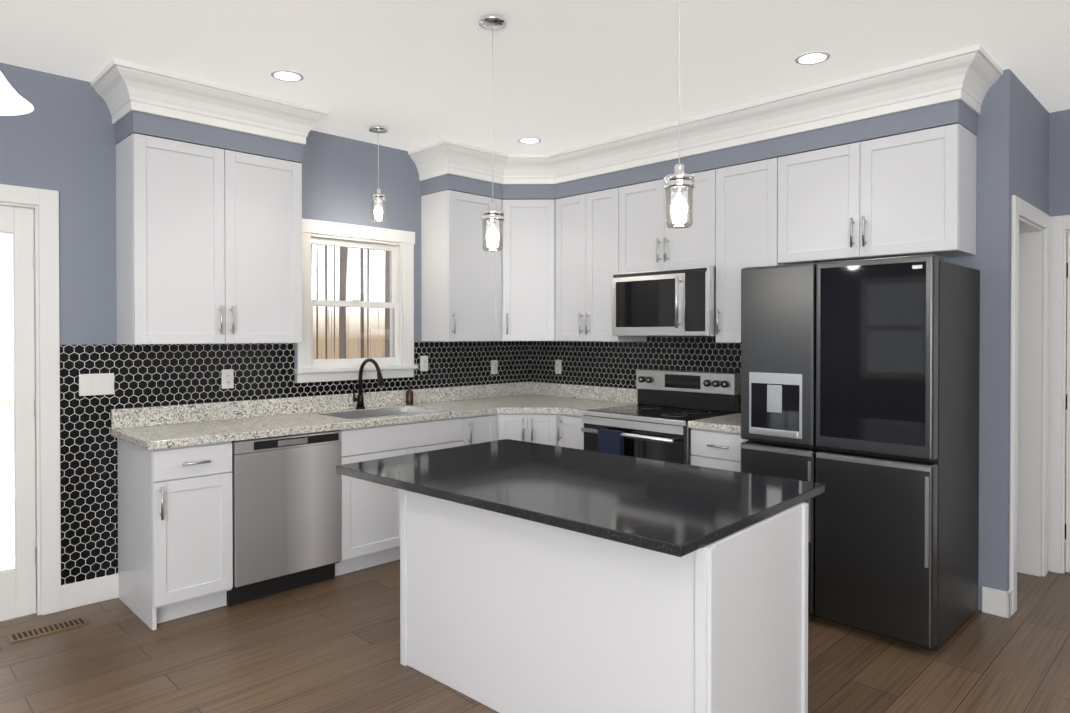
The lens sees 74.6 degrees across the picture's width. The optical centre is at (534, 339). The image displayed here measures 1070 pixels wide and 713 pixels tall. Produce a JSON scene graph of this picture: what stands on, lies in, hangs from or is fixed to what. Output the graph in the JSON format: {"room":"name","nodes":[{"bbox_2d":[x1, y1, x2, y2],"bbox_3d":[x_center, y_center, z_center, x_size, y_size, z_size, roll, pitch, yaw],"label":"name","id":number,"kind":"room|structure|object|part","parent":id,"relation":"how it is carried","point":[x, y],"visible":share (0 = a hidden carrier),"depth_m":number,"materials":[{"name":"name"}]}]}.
{"room":"kitchen","nodes":[
{"label":"kitchen","id":0,"kind":"room"},
{"bbox_2d":[0,63,420,594],"bbox_3d":[-2.536,0.019,3.612,7.140,2.750,0.140,0,1,-45],"label":"wall","id":1,"kind":"structure","parent":0,"point":[60,137],"depth_m":3.71,"materials":[{"name":"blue paint"}]},
{"bbox_2d":[0,206,36,620],"bbox_3d":[-2.858,0.366,3.243,0.926,2.044,0.047,0,1,-45],"label":"door","id":2,"kind":"structure","parent":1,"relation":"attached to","point":[18,590],"depth_m":3.51,"materials":[{"name":"white wood"}]},
{"bbox_2d":[0,184,60,615],"bbox_3d":[-2.884,0.320,3.259,1.114,2.155,0.158,0,1,-45],"label":"door frame","id":3,"kind":"structure","parent":1,"relation":"attached to","point":[47,388],"depth_m":3.56,"materials":[{"name":"white wood"}]},
{"bbox_2d":[61,573,118,610],"bbox_3d":[-2.343,1.329,3.703,0.273,0.130,0.015,0,1,-45],"label":"baseboard","id":4,"kind":"structure","parent":1,"relation":"attached to","point":[86,592],"depth_m":3.69,"materials":[{"name":"white wood"}]},
{"bbox_2d":[116,133,301,344],"bbox_3d":[-1.808,-0.513,3.966,0.900,1.070,0.362,0,1,-45],"label":"upper cabinet","id":5,"kind":"object","parent":1,"relation":"attached to","point":[208,245],"visible":1,"depth_m":3.80,"materials":[{"name":"white wood"}]},
{"bbox_2d":[60,341,527,584],"bbox_3d":[-1.243,0.636,4.789,3.373,1.238,0.006,0,1,-45],"label":"tile backsplash","id":6,"kind":"structure","parent":1,"relation":"attached to","point":[148,375],"depth_m":3.89,"materials":[{"name":"black tile"}]},
{"bbox_2d":[79,373,113,395],"bbox_3d":[-2.318,0.237,3.714,0.162,0.114,0.010,0,1,-45],"label":"switch plate","id":7,"kind":"object","parent":6,"relation":"attached to","point":[97,384],"visible":1,"depth_m":3.71,"materials":[{"name":"white plastic"}]},
{"bbox_2d":[222,369,233,388],"bbox_3d":[-1.836,0.235,4.192,0.070,0.114,0.007,0,1,-45],"label":"electrical outlet plate","id":8,"kind":"object","parent":6,"relation":"attached to","point":[227,378],"visible":1,"depth_m":4.19,"materials":[{"name":"white plastic"}]},
{"bbox_2d":[420,356,427,370],"bbox_3d":[-0.820,0.176,5.192,0.070,0.114,0.007,0,1,-45],"label":"electrical outlet plate","id":9,"kind":"object","parent":6,"relation":"attached to","point":[423,363],"visible":1,"depth_m":5.19,"materials":[{"name":"white plastic"}]},
{"bbox_2d":[491,360,497,373],"bbox_3d":[-0.328,0.222,5.677,0.070,0.114,0.007,0,1,-45],"label":"electrical outlet plate","id":10,"kind":"object","parent":6,"relation":"attached to","point":[494,366],"visible":1,"depth_m":5.67,"materials":[{"name":"white plastic"}]},
{"bbox_2d":[295,218,417,382],"bbox_3d":[-1.244,-0.254,4.847,0.921,1.056,0.190,0,1,-45],"label":"window","id":11,"kind":"structure","parent":1,"relation":"in","point":[306,371],"depth_m":4.86,"materials":[{"name":"white wood"}]},
{"bbox_3d":[-1.250,-0.255,4.853,0.685,0.848,0.083,0,1,-45],"label":"window sash","id":12,"kind":"part","parent":11,"relation":"part of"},
{"bbox_2d":[421,190,501,341],"bbox_3d":[-0.532,-0.524,5.224,0.503,1.070,0.362,0,1,-45],"label":"upper cabinet","id":13,"kind":"object","parent":1,"relation":"attached to","point":[461,295],"visible":0.92,"depth_m":5.08,"materials":[{"name":"white wood"}]},
{"bbox_2d":[0,559,1069,712],"bbox_3d":[1.095,1.437,2.119,10.200,0.060,8.900,0,1,-45],"label":"floor","id":14,"kind":"structure","parent":0,"point":[332,645],"depth_m":3.04,"materials":[{"name":"brown wood"}]},
{"bbox_2d":[7,617,88,642],"bbox_3d":[-2.340,1.393,3.375,0.310,0.007,0.110,0,1,-45],"label":"floor vent","id":15,"kind":"object","parent":14,"relation":"in","point":[45,630],"visible":1,"depth_m":3.37,"materials":[{"name":"gold metal"}]},
{"bbox_2d":[117,438,232,629],"bbox_3d":[-1.891,0.956,3.689,0.375,0.875,0.646,0,1,-45],"label":"base cabinet","id":16,"kind":"object","parent":14,"relation":"on","point":[175,532],"visible":1,"depth_m":3.50,"materials":[{"name":"white wood"}]},
{"bbox_2d":[226,430,340,605],"bbox_3d":[-1.545,0.955,4.044,0.609,0.872,0.623,0,1,-45],"label":"dishwasher","id":17,"kind":"object","parent":14,"relation":"on","point":[286,494],"visible":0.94,"depth_m":3.81,"materials":[{"name":"silver metal"}]},
{"bbox_2d":[335,417,463,575],"bbox_3d":[-0.995,0.949,4.572,0.906,0.875,0.646,0,1,-45],"label":"base cabinet","id":18,"kind":"object","parent":14,"relation":"on","point":[370,524],"visible":0.5,"depth_m":4.23,"materials":[{"name":"white wood"}]},
{"bbox_2d":[462,414,496,444],"bbox_3d":[-0.569,0.945,4.992,0.288,0.875,0.646,0,1,-45],"label":"base cabinet","id":19,"kind":"object","parent":14,"relation":"on","point":[480,428],"visible":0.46,"depth_m":4.79,"materials":[{"name":"white wood"}]},
{"bbox_2d":[495,413,559,445],"bbox_3d":[-0.048,0.943,5.320,0.910,0.875,0.910,0,1,-45],"label":"base cabinet","id":20,"kind":"object","parent":14,"relation":"on","point":[540,428],"visible":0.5,"depth_m":4.89,"materials":[{"name":"white wood"}]},
{"bbox_2d":[111,382,637,449],"bbox_3d":[-0.742,0.440,4.440,3.132,0.145,1.188,0,1,-45],"label":"countertop","id":21,"kind":"structure","parent":20,"relation":"on","point":[158,427],"depth_m":4.39,"materials":[{"name":"beige stone"}]},
{"bbox_2d":[352,358,383,408],"bbox_3d":[-1.110,0.296,4.654,0.104,0.347,0.313,0,1,-45],"label":"gooseneck faucet","id":22,"kind":"object","parent":21,"relation":"on","point":[359,399],"visible":1,"depth_m":4.72,"materials":[{"name":"black metal"}]},
{"bbox_2d":[320,406,440,419],"bbox_3d":[-1.004,0.580,4.578,0.696,0.212,0.416,0,1,-45],"label":"sink basin","id":23,"kind":"object","parent":21,"relation":"in","point":[358,414],"visible":0.04,"depth_m":4.78,"materials":[{"name":"silver metal"}]},
{"bbox_2d":[405,383,412,404],"bbox_3d":[-0.896,0.390,5.022,0.056,0.154,0.064,0,1,-45],"label":"soap bottle","id":24,"kind":"object","parent":21,"relation":"on","point":[409,396],"visible":0.98,"depth_m":5.00,"materials":[{"name":"brown glass"}]},
{"bbox_2d":[558,414,583,449],"bbox_3d":[0.462,0.945,4.990,0.646,0.875,0.271,0,1,-45],"label":"base cabinet","id":25,"kind":"object","parent":14,"relation":"on","point":[570,434],"visible":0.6,"depth_m":4.81,"materials":[{"name":"white wood"}]},
{"bbox_2d":[400,489,807,712],"bbox_3d":[0.213,1.001,2.816,1.482,0.800,0.760,0,1,42],"label":"kitchen island","id":26,"kind":"object","parent":14,"relation":"on","point":[501,613],"visible":0.75,"depth_m":2.42,"materials":[{"name":"white wood"}]},
{"bbox_2d":[336,439,824,556],"bbox_3d":[0.123,0.583,2.953,1.762,0.034,1.090,0,1,42],"label":"island countertop","id":27,"kind":"structure","parent":26,"relation":"on","point":[675,509],"depth_m":2.68,"materials":[{"name":"black stone"}]},
{"bbox_2d":[581,369,740,464],"bbox_3d":[0.799,0.801,4.573,0.730,1.170,0.784,0,1,-45],"label":"range","id":28,"kind":"object","parent":14,"relation":"on","point":[652,424],"visible":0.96,"depth_m":4.52,"materials":[{"name":"silver metal"}]},
{"bbox_2d":[691,428,747,471],"bbox_3d":[1.257,0.952,4.183,0.646,0.875,0.400,0,1,-45],"label":"base cabinet","id":29,"kind":"object","parent":14,"relation":"on","point":[716,449],"visible":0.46,"depth_m":4.00,"materials":[{"name":"white wood"}]},
{"bbox_2d":[688,413,740,433],"bbox_3d":[1.261,0.442,4.184,0.637,0.145,0.407,0,1,-45],"label":"countertop","id":30,"kind":"structure","parent":29,"relation":"on","point":[731,423],"depth_m":4.03,"materials":[{"name":"beige stone"}]},
{"bbox_2d":[741,254,979,650],"bbox_3d":[1.672,0.507,3.643,0.767,1.775,0.923,0,1,-45],"label":"fridge","id":31,"kind":"object","parent":14,"relation":"on","point":[860,389],"visible":0.96,"depth_m":3.29,"materials":[{"name":"black metal"}]},
{"bbox_2d":[0,0,1069,153],"bbox_3d":[1.095,-1.373,2.095,10.200,0.060,8.900,0,1,-45],"label":"ceiling","id":32,"kind":"structure","parent":0,"point":[409,75],"depth_m":3.28,"materials":[{"name":"white paint"}]},
{"bbox_2d":[0,71,33,115],"bbox_3d":[-1.584,-1.006,1.948,0.312,0.669,0.312,0,1,-45],"label":"pendant light","id":33,"kind":"object","parent":32,"relation":"hanging from","point":[13,101],"visible":1,"depth_m":2.05,"materials":[{"name":"white glass"}]},
{"bbox_2d":[271,70,303,81],"bbox_3d":[-1.270,-1.351,3.598,0.160,0.006,0.160,0,1,-45],"label":"recessed light","id":34,"kind":"object","parent":32,"relation":"in","point":[287,75],"visible":1,"depth_m":3.59,"materials":[{"name":"white plastic"}]},
{"bbox_2d":[369,125,387,221],"bbox_3d":[-1.008,-1.063,4.518,0.120,0.599,0.120,0,1,-45],"label":"light","id":35,"kind":"object","parent":32,"relation":"hanging from","point":[378,198],"visible":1,"depth_m":4.50,"materials":[{"name":"clear glass"}]},
{"bbox_2d":[478,14,506,251],"bbox_3d":[-0.179,-0.862,2.965,0.120,0.974,0.120,0,1,-45],"label":"light","id":36,"kind":"object","parent":32,"relation":"hanging from","point":[493,216],"visible":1,"depth_m":2.95,"materials":[{"name":"clear glass"}]},
{"bbox_2d":[518,137,540,143],"bbox_3d":[-0.037,-1.361,4.798,0.160,0.006,0.160,0,1,-45],"label":"recessed light","id":37,"kind":"object","parent":32,"relation":"in","point":[529,140],"visible":1,"depth_m":4.80,"materials":[{"name":"white plastic"}]},
{"bbox_2d":[115,100,976,199],"bbox_3d":[0.007,-1.203,3.691,3.112,0.307,3.302,0,1,-45],"label":"soffit","id":38,"kind":"structure","parent":32,"relation":"attached to","point":[936,115],"depth_m":3.97,"materials":[{"name":"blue paint"}]},
{"bbox_2d":[91,59,328,144],"bbox_3d":[-1.780,-1.258,3.932,1.130,0.199,0.449,0,1,-45],"label":"crown molding","id":39,"kind":"structure","parent":38,"relation":"attached to","point":[123,89],"depth_m":3.72,"materials":[{"name":"white wood"}]},
{"bbox_2d":[408,44,1003,184],"bbox_3d":[0.716,-1.261,4.309,1.235,0.199,3.415,0,1,-45],"label":"crown molding","id":40,"kind":"structure","parent":38,"relation":"attached to","point":[968,77],"depth_m":4.09,"materials":[{"name":"white wood"}]},
{"bbox_2d":[664,0,694,228],"bbox_3d":[0.474,-0.857,2.302,0.120,0.974,0.120,0,1,-45],"label":"light","id":41,"kind":"object","parent":32,"relation":"hanging from","point":[679,181],"visible":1,"depth_m":2.29,"materials":[{"name":"clear glass"}]},
{"bbox_2d":[795,51,829,64],"bbox_3d":[1.331,-1.349,3.367,0.160,0.006,0.160,0,1,-45],"label":"recessed light","id":42,"kind":"object","parent":32,"relation":"in","point":[814,57],"visible":1,"depth_m":3.36,"materials":[{"name":"white plastic"}]},
{"bbox_2d":[635,69,1015,610],"bbox_3d":[1.214,0.010,4.793,0.140,2.750,3.440,0,1,-45],"label":"wall","id":43,"kind":"structure","parent":0,"point":[990,260],"depth_m":3.56,"materials":[{"name":"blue paint"}]},
{"bbox_2d":[501,199,555,340],"bbox_3d":[-0.046,-0.527,5.529,0.609,1.070,0.609,0,1,-45],"label":"upper cabinet","id":44,"kind":"object","parent":43,"relation":"attached to","point":[528,270],"visible":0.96,"depth_m":5.31,"materials":[{"name":"white wood"}]},
{"bbox_2d":[556,188,646,341],"bbox_3d":[0.470,-0.524,5.181,0.362,1.070,0.603,0,1,-45],"label":"upper cabinet","id":45,"kind":"object","parent":43,"relation":"attached to","point":[587,245],"visible":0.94,"depth_m":5.07,"materials":[{"name":"white wood"}]},
{"bbox_2d":[528,337,740,394],"bbox_3d":[0.806,0.614,5.108,0.006,1.275,2.365,0,1,-45],"label":"tile backsplash","id":46,"kind":"structure","parent":43,"relation":"attached to","point":[590,363],"depth_m":5.25,"materials":[{"name":"black tile"}]},
{"bbox_2d":[555,360,560,373],"bbox_3d":[0.189,0.222,5.722,0.007,0.114,0.070,0,1,-45],"label":"electrical outlet plate","id":47,"kind":"object","parent":46,"relation":"attached to","point":[557,366],"visible":1,"depth_m":5.72,"materials":[{"name":"white plastic"}]},
{"bbox_2d":[619,169,715,272],"bbox_3d":[0.948,-0.755,4.693,0.362,0.600,0.756,0,1,-45],"label":"upper cabinet","id":48,"kind":"object","parent":43,"relation":"attached to","point":[649,240],"visible":0.6,"depth_m":4.60,"materials":[{"name":"white wood"}]},
{"bbox_2d":[612,266,715,336],"bbox_3d":[0.916,-0.236,4.666,0.452,0.428,0.752,0,1,-45],"label":"microwave","id":49,"kind":"object","parent":48,"relation":"attached to","point":[676,302],"visible":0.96,"depth_m":4.50,"materials":[{"name":"silver metal"}]},
{"bbox_2d":[716,158,784,342],"bbox_3d":[1.355,-0.516,4.282,0.362,1.070,0.400,0,1,-45],"label":"upper cabinet","id":50,"kind":"object","parent":43,"relation":"attached to","point":[746,215],"visible":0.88,"depth_m":4.21,"materials":[{"name":"white wood"}]},
{"bbox_2d":[778,123,976,264],"bbox_3d":[1.819,-0.742,3.809,0.362,0.610,0.918,0,1,-45],"label":"upper cabinet","id":51,"kind":"object","parent":43,"relation":"attached to","point":[908,194],"visible":1,"depth_m":3.63,"materials":[{"name":"white wood"}]},
{"bbox_2d":[1015,76,1048,546],"bbox_3d":[2.728,0.017,3.969,0.860,2.750,0.140,0,1,-45],"label":"wall","id":52,"kind":"structure","parent":0,"point":[1032,157],"depth_m":3.88,"materials":[{"name":"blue paint"}]},
{"bbox_2d":[1009,195,1049,614],"bbox_3d":[2.681,0.330,3.912,0.880,2.125,0.158,0,1,-45],"label":"door frame","id":53,"kind":"structure","parent":52,"relation":"attached to","point":[1029,388],"depth_m":4.12,"materials":[{"name":"white wood"}]},
{"bbox_2d":[1049,109,1069,450],"bbox_3d":[4.684,0.027,2.695,0.140,2.750,4.700,0,1,-45],"label":"wall","id":54,"kind":"structure","parent":0,"point":[1059,163],"depth_m":4.17,"materials":[{"name":"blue paint"}]},
{"bbox_2d":[1048,215,1069,573],"bbox_3d":[3.470,0.329,3.918,0.158,2.125,0.974,0,1,-45],"label":"door frame","id":55,"kind":"structure","parent":54,"relation":"attached to","point":[1059,228],"depth_m":4.17,"materials":[{"name":"white wood"}]},
{"bbox_2d":[1065,232,1069,572],"bbox_3d":[3.408,0.376,3.874,0.123,2.017,0.797,0,1,-45],"label":"door","id":56,"kind":"structure","parent":54,"relation":"in","point":[1067,546],"depth_m":4.16,"materials":[{"name":"white wood"}]},
{"label":"outside","id":57,"kind":"structure","parent":0,"visible":0},
{"bbox_2d":[0,233,14,570],"bbox_3d":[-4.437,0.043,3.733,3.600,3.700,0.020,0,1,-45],"label":"door glass","id":58,"kind":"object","parent":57,"point":[8,390],"depth_m":4.65,"materials":[{"name":"glass"}]},
{"bbox_2d":[311,244,389,358],"bbox_3d":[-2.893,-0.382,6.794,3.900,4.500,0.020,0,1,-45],"label":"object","id":59,"kind":"structure","parent":57,"point":[369,317],"depth_m":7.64,"materials":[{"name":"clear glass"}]}
]}

